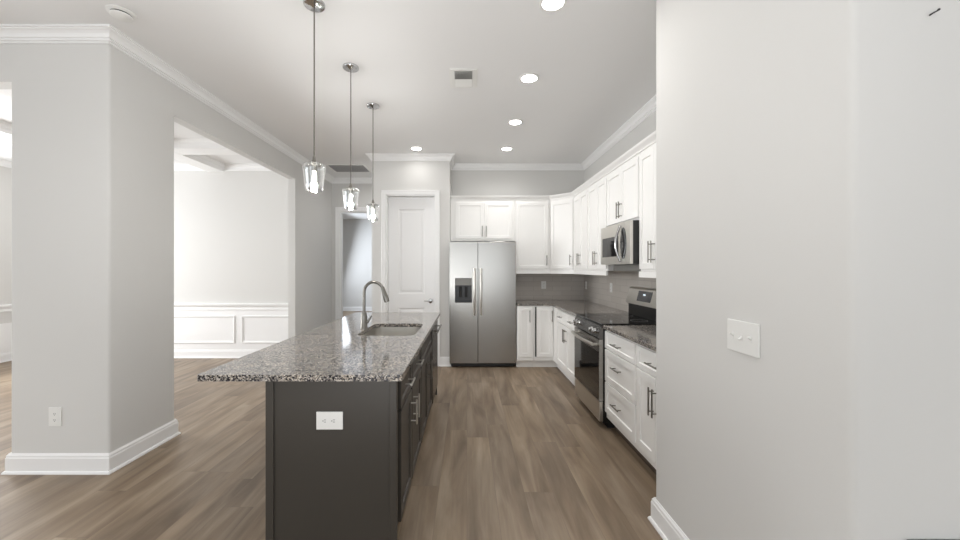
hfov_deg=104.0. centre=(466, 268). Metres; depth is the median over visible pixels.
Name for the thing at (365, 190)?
wall
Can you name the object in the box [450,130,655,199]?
crown molding
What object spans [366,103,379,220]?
pendant light
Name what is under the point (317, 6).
pendant light
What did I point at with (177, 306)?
chair rail
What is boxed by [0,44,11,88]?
wall
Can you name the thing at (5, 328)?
trim
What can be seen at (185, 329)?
trim
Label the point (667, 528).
baseboard
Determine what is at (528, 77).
recessed light
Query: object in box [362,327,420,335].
sink
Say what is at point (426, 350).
base cabinet
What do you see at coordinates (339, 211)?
door frame
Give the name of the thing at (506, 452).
floor
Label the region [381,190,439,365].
door frame
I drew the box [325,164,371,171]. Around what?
ceiling vent
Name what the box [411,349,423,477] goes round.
base cabinet
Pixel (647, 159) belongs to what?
upper cabinet
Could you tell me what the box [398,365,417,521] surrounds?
base cabinet
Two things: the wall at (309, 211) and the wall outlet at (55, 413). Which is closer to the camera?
the wall outlet at (55, 413)
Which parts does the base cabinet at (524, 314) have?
door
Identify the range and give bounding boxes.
[571,287,655,427]
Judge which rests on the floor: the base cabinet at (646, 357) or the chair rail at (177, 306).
the base cabinet at (646, 357)
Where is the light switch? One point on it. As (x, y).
(743, 337)
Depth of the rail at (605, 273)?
5.43 m
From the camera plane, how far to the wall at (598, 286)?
4.60 m
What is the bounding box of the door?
[388,197,433,311]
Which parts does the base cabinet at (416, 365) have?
door, drawer, handle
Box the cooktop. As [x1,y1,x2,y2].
[576,313,655,325]
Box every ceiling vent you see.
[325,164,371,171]
[449,68,477,87]
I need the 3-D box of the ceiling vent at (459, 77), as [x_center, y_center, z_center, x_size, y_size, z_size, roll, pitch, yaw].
[-0.030,-1.631,3.230,0.240,0.016,0.330,0,0,0]
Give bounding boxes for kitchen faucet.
[360,281,388,328]
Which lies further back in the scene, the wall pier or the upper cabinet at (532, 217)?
the upper cabinet at (532, 217)
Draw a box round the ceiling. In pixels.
[0,0,655,218]
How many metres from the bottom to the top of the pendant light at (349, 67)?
1.158 m
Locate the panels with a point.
(233, 317)
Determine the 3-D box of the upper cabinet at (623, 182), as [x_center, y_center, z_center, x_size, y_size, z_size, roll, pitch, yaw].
[1.658,-0.724,3.671,0.384,0.592,0.754,0,0,0]
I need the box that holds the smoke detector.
[105,4,136,21]
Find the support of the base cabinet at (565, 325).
on the floor
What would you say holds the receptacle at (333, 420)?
attached to the wall outlet at (324, 420)
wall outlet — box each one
[49,407,61,425]
[316,412,342,429]
[541,281,545,288]
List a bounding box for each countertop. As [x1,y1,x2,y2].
[197,312,439,380]
[516,300,627,315]
[603,325,655,350]
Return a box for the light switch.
[727,318,759,357]
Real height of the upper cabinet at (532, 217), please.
1.045 m
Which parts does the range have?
handle, control panel, oven door, drawer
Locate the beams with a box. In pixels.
[0,89,239,171]
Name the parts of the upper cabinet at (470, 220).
door, door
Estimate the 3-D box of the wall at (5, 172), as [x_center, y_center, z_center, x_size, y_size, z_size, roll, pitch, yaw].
[-7.050,-0.115,4.255,0.100,3.050,3.330,0,0,0]
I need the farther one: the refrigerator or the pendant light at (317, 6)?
the refrigerator
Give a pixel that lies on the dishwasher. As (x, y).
(435, 329)
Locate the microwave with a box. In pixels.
[601,220,640,270]
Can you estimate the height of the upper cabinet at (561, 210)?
1.045 m
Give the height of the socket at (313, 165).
0.092 m
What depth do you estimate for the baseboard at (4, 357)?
5.90 m
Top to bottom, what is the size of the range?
1.215 m
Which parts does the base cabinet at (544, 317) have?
door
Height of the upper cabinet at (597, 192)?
1.045 m
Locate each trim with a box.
[0,120,271,170]
[0,323,11,353]
[174,310,287,349]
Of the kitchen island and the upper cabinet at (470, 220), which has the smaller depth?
the kitchen island
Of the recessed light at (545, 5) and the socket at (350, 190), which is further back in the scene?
the socket at (350, 190)
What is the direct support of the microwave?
attached to the upper cabinet at (623, 182)
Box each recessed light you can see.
[410,146,422,150]
[501,147,512,150]
[508,119,522,124]
[519,73,538,82]
[539,0,566,11]
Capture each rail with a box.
[0,303,287,311]
[516,270,607,275]
[639,271,655,277]
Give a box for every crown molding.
[0,24,655,183]
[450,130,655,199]
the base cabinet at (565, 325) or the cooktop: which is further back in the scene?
the base cabinet at (565, 325)
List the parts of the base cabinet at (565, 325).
drawer, door, drawer, door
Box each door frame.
[335,207,371,319]
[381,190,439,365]
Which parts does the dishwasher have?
door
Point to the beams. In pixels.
(180, 151)
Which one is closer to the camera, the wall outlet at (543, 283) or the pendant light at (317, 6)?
the pendant light at (317, 6)
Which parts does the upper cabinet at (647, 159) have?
handle, handle, door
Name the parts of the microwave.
door, handle, control panel, control frame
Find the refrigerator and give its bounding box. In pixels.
[440,242,515,366]
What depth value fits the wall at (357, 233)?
12.50 m
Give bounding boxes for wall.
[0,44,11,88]
[0,166,11,323]
[174,85,331,338]
[174,171,287,302]
[332,184,371,320]
[343,219,371,306]
[372,161,450,356]
[451,170,583,299]
[584,111,655,311]
[656,0,959,539]
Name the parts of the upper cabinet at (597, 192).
door, door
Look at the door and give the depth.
5.51 m
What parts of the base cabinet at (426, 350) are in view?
door, door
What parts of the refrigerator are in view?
dispenser panel, door, handle, handle, door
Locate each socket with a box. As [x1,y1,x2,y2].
[311,156,317,170]
[348,183,352,194]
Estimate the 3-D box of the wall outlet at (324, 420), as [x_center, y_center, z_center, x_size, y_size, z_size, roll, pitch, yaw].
[-0.652,0.722,1.779,0.126,0.084,0.008,0,0,0]
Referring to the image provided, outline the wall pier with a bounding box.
[10,44,174,452]
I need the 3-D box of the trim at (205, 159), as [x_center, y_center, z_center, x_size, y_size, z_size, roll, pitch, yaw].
[-4.786,-1.590,4.420,4.428,0.100,3.000,0,0,0]
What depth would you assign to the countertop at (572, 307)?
5.02 m
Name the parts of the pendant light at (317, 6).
rod, lamp shade, bulb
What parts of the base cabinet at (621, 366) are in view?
drawer, drawer, drawer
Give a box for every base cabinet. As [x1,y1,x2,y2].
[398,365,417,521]
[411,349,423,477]
[421,330,432,442]
[515,305,532,366]
[533,306,562,372]
[557,309,574,385]
[605,330,647,464]
[637,344,655,473]
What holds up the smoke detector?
attached to the ceiling
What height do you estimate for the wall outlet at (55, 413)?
0.130 m
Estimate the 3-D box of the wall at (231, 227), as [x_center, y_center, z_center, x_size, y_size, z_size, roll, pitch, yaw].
[-4.836,-0.115,5.970,4.528,3.050,0.100,0,0,0]
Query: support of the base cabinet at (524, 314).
on the floor
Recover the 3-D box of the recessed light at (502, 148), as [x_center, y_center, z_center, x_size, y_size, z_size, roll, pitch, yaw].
[0.545,-1.636,5.130,0.170,0.008,0.170,0,0,0]
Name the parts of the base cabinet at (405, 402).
drawer, door, handle, handle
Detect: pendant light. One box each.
[302,0,325,191]
[342,63,358,209]
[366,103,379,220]
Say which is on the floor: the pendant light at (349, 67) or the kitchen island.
the kitchen island
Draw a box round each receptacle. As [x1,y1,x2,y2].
[322,418,327,423]
[331,418,336,423]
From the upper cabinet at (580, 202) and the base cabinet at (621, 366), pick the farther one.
the upper cabinet at (580, 202)
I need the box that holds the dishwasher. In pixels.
[431,320,441,403]
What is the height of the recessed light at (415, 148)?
0.008 m
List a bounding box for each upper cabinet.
[450,200,514,241]
[514,200,549,269]
[550,197,574,269]
[573,187,588,269]
[588,175,613,270]
[607,152,640,226]
[639,142,655,271]
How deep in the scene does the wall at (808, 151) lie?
1.14 m
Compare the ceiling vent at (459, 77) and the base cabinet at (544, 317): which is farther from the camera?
the base cabinet at (544, 317)
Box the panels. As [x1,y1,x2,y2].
[174,316,287,342]
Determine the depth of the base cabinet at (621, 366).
2.92 m
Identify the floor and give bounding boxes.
[0,311,662,539]
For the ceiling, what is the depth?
3.03 m
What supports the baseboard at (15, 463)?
attached to the wall pier
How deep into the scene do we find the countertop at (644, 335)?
2.90 m
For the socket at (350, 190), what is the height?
0.092 m
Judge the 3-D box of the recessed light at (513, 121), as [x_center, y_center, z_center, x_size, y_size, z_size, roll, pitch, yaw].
[0.540,-1.636,4.200,0.170,0.008,0.170,0,0,0]
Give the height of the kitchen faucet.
0.397 m
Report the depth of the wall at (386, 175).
5.42 m
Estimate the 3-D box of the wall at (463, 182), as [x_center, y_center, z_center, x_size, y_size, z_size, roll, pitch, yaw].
[0.802,-0.115,5.976,2.105,3.050,0.108,0,0,0]
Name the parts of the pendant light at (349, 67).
rod, lamp shade, bulb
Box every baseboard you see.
[0,350,257,362]
[1,419,180,474]
[343,307,371,310]
[648,497,689,539]
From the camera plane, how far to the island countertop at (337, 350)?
2.16 m
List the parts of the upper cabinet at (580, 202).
door, door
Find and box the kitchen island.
[266,381,436,539]
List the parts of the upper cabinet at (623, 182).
door, door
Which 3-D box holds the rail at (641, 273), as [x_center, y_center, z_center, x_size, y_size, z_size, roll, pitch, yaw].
[1.516,0.051,2.690,0.018,0.051,1.196,0,0,0]
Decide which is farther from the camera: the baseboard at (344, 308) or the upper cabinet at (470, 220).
the baseboard at (344, 308)

